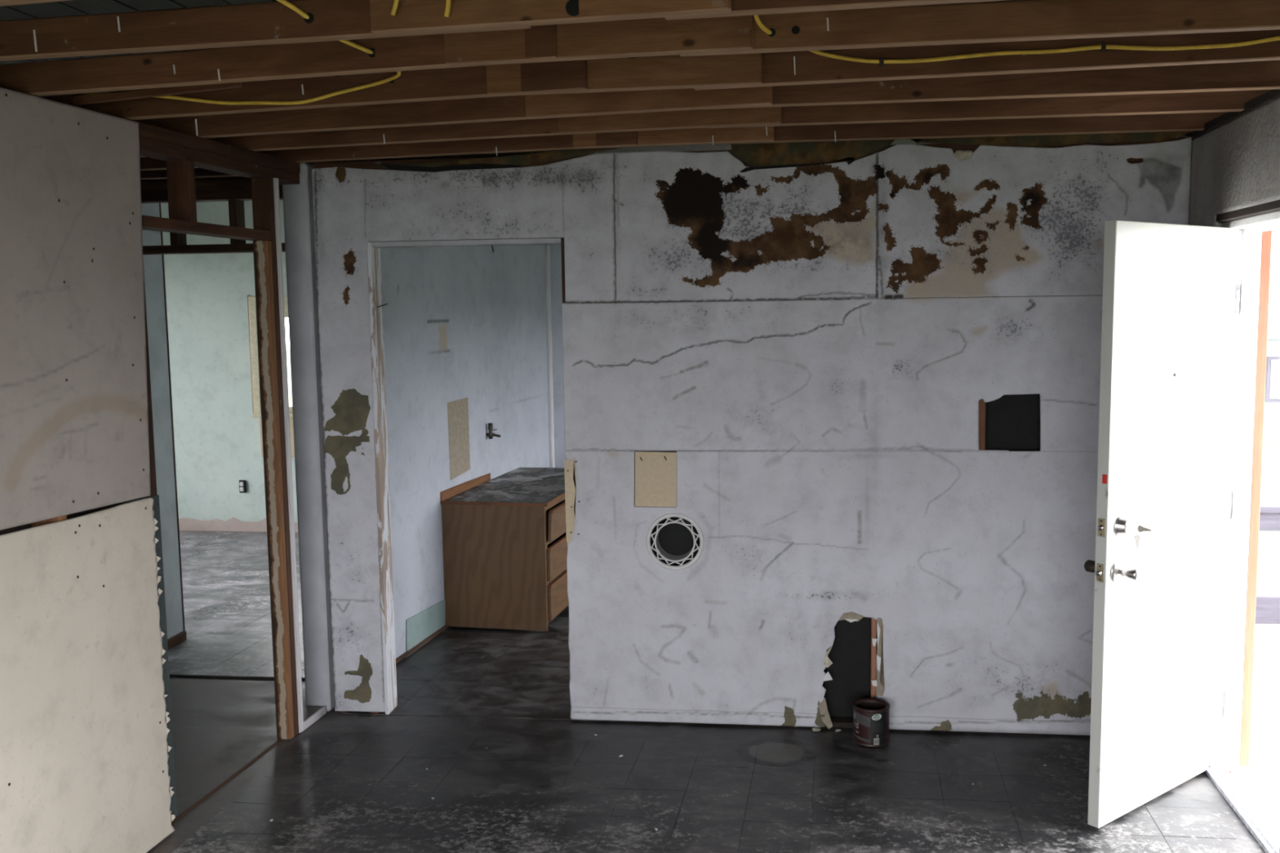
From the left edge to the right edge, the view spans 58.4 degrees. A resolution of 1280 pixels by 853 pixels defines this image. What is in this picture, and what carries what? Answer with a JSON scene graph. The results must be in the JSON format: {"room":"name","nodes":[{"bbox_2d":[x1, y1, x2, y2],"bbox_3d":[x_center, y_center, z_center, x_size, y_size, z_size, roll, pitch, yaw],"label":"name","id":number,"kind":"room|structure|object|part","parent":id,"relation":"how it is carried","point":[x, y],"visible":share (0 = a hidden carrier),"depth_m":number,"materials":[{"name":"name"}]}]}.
{"room":"damaged room","nodes":[
{"label":"damaged room","id":0,"kind":"room"},
{"bbox_2d":[0,86,326,852],"bbox_3d":[-2.003,0.388,1.893,0.125,2.396,6.161,0,6,10],"label":"wall","id":1,"kind":"structure","parent":0,"point":[87,758],"depth_m":3.46,"materials":[{"name":"beige paint"}]},
{"bbox_3d":[-1.722,-0.309,3.102,0.013,1.202,1.301,0,6,10],"label":"drywall panel","id":2,"kind":"part","parent":1,"relation":"part of","materials":[{"name":"beige paint"}]},
{"bbox_3d":[-1.708,0.864,3.212,0.013,1.157,1.273,0,6,10],"label":"drywall panel","id":3,"kind":"part","parent":1,"relation":"part of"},
{"bbox_3d":[-2.015,-0.753,1.778,0.088,0.044,6.150,0,6,10],"label":"plate","id":4,"kind":"part","parent":1,"relation":"part of","materials":[{"name":"brown wood"}]},
{"bbox_3d":[-2.014,-0.708,1.778,0.086,0.044,6.142,0,6,10],"label":"plate","id":5,"kind":"part","parent":1,"relation":"part of","materials":[{"name":"brown wood"}]},
{"bbox_3d":[-1.440,1.250,4.929,0.082,0.030,0.190,0,6,10],"label":"plate","id":6,"kind":"part","parent":1,"relation":"part of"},
{"bbox_2d":[141,203,186,649],"bbox_3d":[-2.664,0.098,4.870,0.120,2.367,2.430,0,6,7],"label":"wall","id":7,"kind":"structure","parent":0,"point":[153,264],"depth_m":5.99,"materials":[{"name":"paint"}]},
{"bbox_3d":[-2.493,1.161,5.819,0.017,0.050,0.720,0,6,7],"label":"baseboard","id":8,"kind":"part","parent":7,"relation":"part of","materials":[{"name":"brown wood"}]},
{"bbox_2d":[140,179,285,254],"bbox_3d":[-1.974,0.017,5.546,1.120,2.367,0.090,0,6,7],"label":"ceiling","id":9,"kind":"structure","parent":0,"point":[236,192],"depth_m":5.41,"materials":[{"name":"brown wood"}]},
{"bbox_3d":[-1.989,-1.115,5.426,1.120,0.089,0.090,0,6,7],"label":"plate","id":10,"kind":"part","parent":9,"relation":"part of","materials":[{"name":"brown wood"}]},
{"bbox_2d":[160,200,297,532],"bbox_3d":[-2.766,-0.585,9.063,4.580,2.850,0.175,0,6,7],"label":"wall","id":11,"kind":"structure","parent":0,"point":[218,440],"depth_m":9.09,"materials":[{"name":"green paint"}]},
{"bbox_2d":[239,480,246,493],"bbox_3d":[-3.170,0.479,9.143,0.060,0.104,0.018,0,6,7],"label":"outlet box","id":12,"kind":"object","parent":11,"relation":"attached to","point":[242,484],"visible":1,"depth_m":9.14,"materials":[{"name":"black plastic"}]},
{"bbox_2d":[247,295,293,417],"bbox_3d":[-2.547,-0.553,8.976,1.045,0.960,0.100,0,6,7],"label":"window","id":13,"kind":"structure","parent":11,"relation":"in","point":[251,306],"depth_m":9.00,"materials":[{"name":"beige paint"}]},
{"bbox_3d":[-3.022,-0.547,9.028,0.060,0.930,0.055,0,6,7],"label":"casing","id":14,"kind":"part","parent":13,"relation":"part of","materials":[{"name":"beige paint"}]},
{"bbox_3d":[-2.552,-0.985,8.921,1.020,0.070,0.058,0,6,7],"label":"casing","id":15,"kind":"part","parent":13,"relation":"part of","materials":[{"name":"beige paint"}]},
{"bbox_3d":[-2.539,-0.091,9.019,1.040,0.030,0.090,0,6,7],"label":"sill","id":16,"kind":"part","parent":13,"relation":"part of","materials":[{"name":"beige paint"}]},
{"bbox_3d":[-2.546,-0.910,8.968,0.960,0.110,0.040,0,6,7],"label":"frame","id":17,"kind":"part","parent":13,"relation":"part of","materials":[{"name":"beige paint"}]},
{"bbox_3d":[-2.535,-0.134,9.050,0.960,0.050,0.040,0,6,7],"label":"frame","id":18,"kind":"part","parent":13,"relation":"part of","materials":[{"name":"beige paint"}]},
{"bbox_2d":[282,163,550,711],"bbox_3d":[-0.983,-0.114,6.822,0.119,2.400,3.946,1,6,13],"label":"wall","id":19,"kind":"structure","parent":0,"point":[465,343],"depth_m":6.04,"materials":[{"name":"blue paint"}]},
{"bbox_3d":[-1.423,0.072,4.957,0.119,2.367,0.096,1,6,13],"label":"post","id":20,"kind":"part","parent":19,"relation":"part of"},
{"bbox_2d":[440,472,490,501],"bbox_3d":[-0.948,0.319,6.874,0.028,0.064,1.318,1,6,12],"label":"backsplash","id":21,"kind":"structure","parent":19,"relation":"attached to","point":[450,492],"depth_m":6.54,"materials":[{"name":"brown wood"}]},
{"bbox_3d":[-1.008,-0.104,6.574,0.012,2.359,3.218,1,6,13],"label":"drywall panel","id":22,"kind":"part","parent":19,"relation":"part of","materials":[{"name":"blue paint"}]},
{"bbox_2d":[486,422,501,439],"bbox_3d":[-0.882,0.027,6.901,0.087,0.095,0.031,0,6,7],"label":"shutoff valve","id":23,"kind":"object","parent":19,"relation":"attached to","point":[490,434],"visible":1,"depth_m":6.89,"materials":[{"name":"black metal"}]},
{"bbox_2d":[344,143,732,161],"bbox_3d":[-1.076,-2.115,8.803,8.600,1.300,0.050,0,6,7],"label":"wall","id":24,"kind":"structure","parent":0,"point":[691,147],"depth_m":8.67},
{"bbox_2d":[545,244,565,467],"bbox_3d":[1.002,-0.274,7.919,3.460,2.367,0.095,0,6,7],"label":"wall","id":25,"kind":"structure","parent":0,"point":[553,252],"depth_m":8.07,"materials":[{"name":"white paint"}]},
{"bbox_3d":[-0.632,-0.269,8.092,0.035,2.367,0.035,0,6,7],"label":"corner trim","id":26,"kind":"part","parent":25,"relation":"part of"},
{"bbox_2d":[0,0,1279,182],"bbox_3d":[-1.718,-1.596,3.644,8.955,1.366,11.300,0,6,7],"label":"ceiling","id":27,"kind":"structure","parent":0,"point":[488,76],"depth_m":3.19,"materials":[{"name":"brown wood"}]},
{"bbox_2d":[77,71,400,105],"bbox_3d":[-1.212,-1.013,3.467,1.061,0.086,0.085,0,6,11],"label":"electrical cable","id":28,"kind":"object","parent":27,"relation":"hanging from","point":[396,76],"visible":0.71,"depth_m":3.47,"materials":[{"name":"yellow plastic"}]},
{"bbox_2d":[276,0,309,18],"bbox_3d":[-0.792,-0.937,2.514,0.073,0.054,0.180,0,6,7],"label":"electrical cable","id":29,"kind":"object","parent":27,"relation":"attached to","point":[285,2],"visible":1,"depth_m":2.58,"materials":[{"name":"yellow plastic"}]},
{"bbox_2d":[338,40,373,53],"bbox_3d":[-0.755,-0.983,2.915,0.154,0.064,0.022,-4,7,-29],"label":"electrical cable","id":30,"kind":"object","parent":27,"relation":"attached to","point":[347,42],"visible":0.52,"depth_m":2.93,"materials":[{"name":"yellow plastic"}]},
{"bbox_2d":[390,0,399,16],"bbox_3d":[-0.535,-0.923,2.510,0.028,0.045,0.013,4,8,37],"label":"electrical cable","id":31,"kind":"object","parent":27,"relation":"attached to","point":[395,6],"visible":1,"depth_m":2.51,"materials":[{"name":"yellow plastic"}]},
{"bbox_2d":[444,0,450,17],"bbox_3d":[-0.417,-0.913,2.487,0.013,0.047,0.023,-5,8,-37],"label":"electrical cable","id":32,"kind":"object","parent":27,"relation":"attached to","point":[447,9],"visible":1,"depth_m":2.48,"materials":[{"name":"yellow plastic"}]},
{"bbox_2d":[754,14,772,34],"bbox_3d":[0.290,-0.976,2.749,0.019,0.066,0.072,5,8,42],"label":"electrical cable","id":33,"kind":"object","parent":27,"relation":"attached to","point":[757,20],"visible":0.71,"depth_m":2.75,"materials":[{"name":"yellow plastic"}]},
{"bbox_2d":[808,35,1279,66],"bbox_3d":[1.081,-1.016,3.047,1.299,0.068,0.048,0,6,10],"label":"electrical cable","id":34,"kind":"object","parent":27,"relation":"attached to","point":[1103,46],"visible":0.9,"depth_m":3.04,"materials":[{"name":"plastic"}]},
{"bbox_2d":[146,530,1266,852],"bbox_3d":[-1.765,1.429,3.973,7.820,0.124,10.400,0,6,7],"label":"floor","id":35,"kind":"structure","parent":0,"point":[350,781],"depth_m":4.30,"materials":[{"name":"grey concrete"}]},
{"bbox_2d":[440,466,568,631],"bbox_3d":[-0.643,0.663,6.844,0.644,0.750,1.318,1,6,12],"label":"vanity cabinet","id":36,"kind":"object","parent":35,"relation":"on","point":[504,544],"visible":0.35,"depth_m":6.24,"materials":[{"name":"brown wood"}]},
{"bbox_3d":[-0.791,0.761,6.229,0.585,0.688,0.016,1,6,12],"label":"panel","id":37,"kind":"part","parent":36,"relation":"part of","materials":[{"name":"brown wood"}]},
{"bbox_2d":[443,466,564,503],"bbox_3d":[-0.654,0.345,6.815,0.602,0.014,1.312,1,6,12],"label":"countertop","id":38,"kind":"structure","parent":36,"relation":"on","point":[485,491],"depth_m":6.65,"materials":[{"name":"grey stone"}]},
{"bbox_3d":[-0.510,0.743,6.186,0.018,0.650,0.024,1,6,12],"label":"frame","id":39,"kind":"part","parent":36,"relation":"part of","materials":[{"name":"brown wood"}]},
{"bbox_3d":[-0.381,0.370,6.757,0.018,0.032,1.268,1,6,12],"label":"frame","id":40,"kind":"part","parent":36,"relation":"part of","materials":[{"name":"brown wood"}]},
{"bbox_3d":[-0.515,0.626,7.476,0.585,0.688,0.016,1,6,12],"label":"panel","id":41,"kind":"part","parent":36,"relation":"part of","materials":[{"name":"brown wood"}]},
{"bbox_3d":[-0.375,0.778,6.800,0.018,0.023,1.268,1,6,12],"label":"frame","id":42,"kind":"part","parent":36,"relation":"part of","materials":[{"name":"brown wood"}]},
{"bbox_3d":[-0.438,0.520,6.362,0.017,0.156,0.433,3,7,12],"label":"drawer","id":43,"kind":"part","parent":36,"relation":"part of","materials":[{"name":"brown wood"}]},
{"bbox_3d":[-0.446,0.730,6.387,0.017,0.168,0.433,1,6,12],"label":"drawer","id":44,"kind":"part","parent":36,"relation":"part of","materials":[{"name":"brown wood"}]},
{"bbox_3d":[-0.667,0.980,6.887,0.523,0.016,1.268,1,6,12],"label":"panel","id":45,"kind":"part","parent":36,"relation":"part of","materials":[{"name":"brown wood"}]},
{"bbox_3d":[-0.443,0.941,6.409,0.017,0.184,0.433,1,6,12],"label":"drawer","id":46,"kind":"part","parent":36,"relation":"part of","materials":[{"name":"brown wood"}]},
{"bbox_2d":[812,727,821,731],"bbox_3d":[0.727,1.249,4.734,0.034,0.012,0.040,-4,7,-25],"label":"chunk","id":47,"kind":"object","parent":35,"relation":"on","point":[815,729],"visible":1,"depth_m":4.72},
{"bbox_2d":[852,697,889,746],"bbox_3d":[0.929,1.190,4.611,0.147,0.152,0.147,0,6,7],"label":"paint can","id":48,"kind":"object","parent":35,"relation":"on","point":[870,715],"visible":1,"depth_m":4.55,"materials":[{"name":"grey metal"}]},
{"bbox_3d":[0.947,1.199,4.546,0.067,0.130,0.009,-2,6,-15],"label":"black panel","id":49,"kind":"part","parent":48,"relation":"part of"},
{"bbox_2d":[311,131,1192,728],"bbox_3d":[0.447,0.054,4.717,3.612,2.401,0.136,0,6,7],"label":"wall","id":50,"kind":"structure","parent":0,"point":[867,373],"depth_m":4.64,"materials":[{"name":"white paint"}]},
{"bbox_3d":[-0.720,0.071,4.819,1.270,2.359,0.012,0,6,7],"label":"drywall panel","id":51,"kind":"part","parent":50,"relation":"part of","materials":[{"name":"white paint"}]},
{"bbox_3d":[0.065,0.218,4.735,0.174,0.230,0.004,0,6,7],"label":"patch panel","id":52,"kind":"part","parent":50,"relation":"part of","materials":[{"name":"beige cardboard"}]},
{"bbox_2d":[645,512,703,570],"bbox_3d":[0.150,0.472,4.788,0.240,0.240,0.097,0,6,7],"label":"air vent","id":53,"kind":"object","parent":50,"relation":"in","point":[667,557],"visible":1,"depth_m":4.75,"materials":[{"name":"white plastic"}]},
{"bbox_2d":[571,706,824,727],"bbox_3d":[0.237,1.218,4.814,1.065,0.056,0.006,0,6,7],"label":"baseboard","id":54,"kind":"structure","parent":50,"relation":"attached to","point":[712,717],"depth_m":4.81,"materials":[{"name":"white paint"}]},
{"bbox_3d":[0.417,-0.806,4.584,1.043,0.600,0.012,0,6,7],"label":"drywall panel","id":55,"kind":"part","parent":50,"relation":"part of","materials":[{"name":"white paint"}]},
{"bbox_3d":[0.369,-1.062,4.616,3.480,0.090,0.090,0,6,7],"label":"plate","id":56,"kind":"part","parent":50,"relation":"part of","materials":[{"name":"brown wood"}]},
{"bbox_3d":[0.896,0.670,4.683,2.423,1.150,0.012,0,6,7],"label":"drywall panel","id":57,"kind":"part","parent":50,"relation":"part of","materials":[{"name":"white paint"}]},
{"bbox_3d":[0.893,-0.204,4.589,2.439,0.609,0.012,0,6,7],"label":"drywall panel","id":58,"kind":"part","parent":50,"relation":"part of","materials":[{"name":"white paint"}]},
{"bbox_3d":[0.921,1.236,4.785,2.410,0.022,0.073,0,6,7],"label":"plate","id":59,"kind":"part","parent":50,"relation":"part of","materials":[{"name":"brown wood"}]},
{"bbox_2d":[888,715,1090,735],"bbox_3d":[1.550,1.217,4.650,1.088,0.056,0.006,0,6,7],"label":"baseboard","id":60,"kind":"structure","parent":50,"relation":"attached to","point":[895,722],"depth_m":4.66,"materials":[{"name":"white paint"}]},
{"bbox_3d":[1.515,-0.806,4.448,1.168,0.597,0.012,0,6,7],"label":"drywall panel","id":61,"kind":"part","parent":50,"relation":"part of","materials":[{"name":"white paint"}]},
{"bbox_2d":[1184,88,1279,852],"bbox_3d":[1.630,0.391,1.424,0.166,2.387,6.420,0,6,10],"label":"wall","id":62,"kind":"structure","parent":0,"point":[1235,159],"depth_m":3.83,"materials":[{"name":"grey paint"}]},
{"bbox_2d":[1084,210,1279,852],"bbox_3d":[1.875,0.346,3.801,0.791,2.072,1.006,0,6,7],"label":"door","id":63,"kind":"structure","parent":62,"relation":"in","point":[1185,308],"depth_m":3.96,"materials":[{"name":"white paint"}]},
{"bbox_3d":[1.510,0.466,3.801,0.060,0.060,0.066,-6,8,-38],"label":"knob","id":64,"kind":"part","parent":63,"relation":"part of","materials":[{"name":"brown metal"}]},
{"bbox_3d":[1.493,0.475,3.720,0.002,0.060,0.026,-6,8,-38],"label":"latch plate","id":65,"kind":"part","parent":63,"relation":"part of","materials":[{"name":"gold metal"}]},
{"bbox_3d":[1.491,0.327,3.705,0.002,0.060,0.026,-6,8,-38],"label":"latch plate","id":66,"kind":"part","parent":63,"relation":"part of","materials":[{"name":"silver metal"}]},
{"bbox_3d":[1.583,0.475,3.709,0.043,0.043,0.068,-6,8,-38],"label":"knob","id":67,"kind":"part","parent":63,"relation":"part of","materials":[{"name":"silver metal"}]},
{"bbox_2d":[1135,524,1151,533],"bbox_3d":[1.613,0.332,3.670,0.004,0.030,0.055,-6,8,-39],"label":"key","id":68,"kind":"object","parent":63,"relation":"attached to","point":[1140,528],"visible":1,"depth_m":3.67,"materials":[{"name":"silver metal"}]},
{"bbox_2d":[1133,534,1141,549],"bbox_3d":[1.601,0.372,3.691,0.024,0.049,0.002,-2,6,-10],"label":"key","id":69,"kind":"object","parent":68,"relation":"hanging from","point":[1137,537],"visible":1,"depth_m":3.69,"materials":[{"name":"silver metal"}]},
{"bbox_3d":[2.179,1.347,3.870,0.149,0.058,1.000,0,6,10],"label":"sill","id":70,"kind":"part","parent":63,"relation":"part of","materials":[{"name":"white paint"}]},
{"bbox_3d":[2.255,0.293,4.222,0.036,2.020,0.062,0,6,10],"label":"post","id":71,"kind":"part","parent":63,"relation":"part of","materials":[{"name":"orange wood"}]},
{"bbox_3d":[1.609,-0.775,1.292,0.160,0.040,6.400,0,6,10],"label":"plate","id":72,"kind":"part","parent":62,"relation":"part of","materials":[{"name":"brown wood"}]},
{"bbox_3d":[1.895,0.202,3.285,0.013,2.359,2.403,0,6,10],"label":"drywall panel","id":73,"kind":"part","parent":62,"relation":"part of","materials":[{"name":"paint"}]},
{"label":"outside","id":74,"kind":"structure","parent":0,"visible":0},
{"bbox_2d":[286,349,1279,675],"bbox_3d":[11.800,0.786,13.467,100.000,0.200,100.000,0,6,7],"label":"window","id":75,"kind":"structure","parent":74,"point":[1266,662],"depth_m":9.69,"materials":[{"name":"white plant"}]},
{"bbox_2d":[1248,675,1279,786],"bbox_3d":[3.074,1.704,2.849,1.900,0.438,5.390,0,6,7],"label":"deck","id":76,"kind":"object","parent":75,"relation":"on","point":[1264,739],"visible":0.02,"depth_m":4.90,"materials":[{"name":"white"}]},
{"bbox_2d":[1255,503,1279,624],"bbox_3d":[3.558,1.001,5.529,1.800,1.262,0.155,0,6,7],"label":"deck railing","id":77,"kind":"object","parent":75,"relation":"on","point":[1268,606],"visible":0.02,"depth_m":5.52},
{"bbox_3d":[3.552,0.885,5.484,1.800,0.134,0.040,0,6,7],"label":"rail","id":78,"kind":"part","parent":77,"relation":"part of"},
{"bbox_3d":[3.546,0.453,5.438,1.800,0.090,0.040,0,6,7],"label":"rail","id":79,"kind":"part","parent":77,"relation":"part of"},
{"bbox_3d":[3.545,0.393,5.432,1.800,0.032,0.090,0,6,7],"label":"cap rail","id":80,"kind":"part","parent":77,"relation":"part of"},
{"bbox_2d":[1262,284,1279,444],"bbox_3d":[11.581,-1.196,18.856,4.900,2.620,3.400,0,6,7],"label":"house","id":81,"kind":"structure","parent":75,"relation":"on","point":[1272,400],"depth_m":17.58,"materials":[{"name":"white"}]},
{"bbox_3d":[9.854,-0.721,17.525,0.400,0.600,0.010,0,6,7],"label":"pane","id":82,"kind":"part","parent":81,"relation":"part of","materials":[{"name":"white glass"}]}
]}

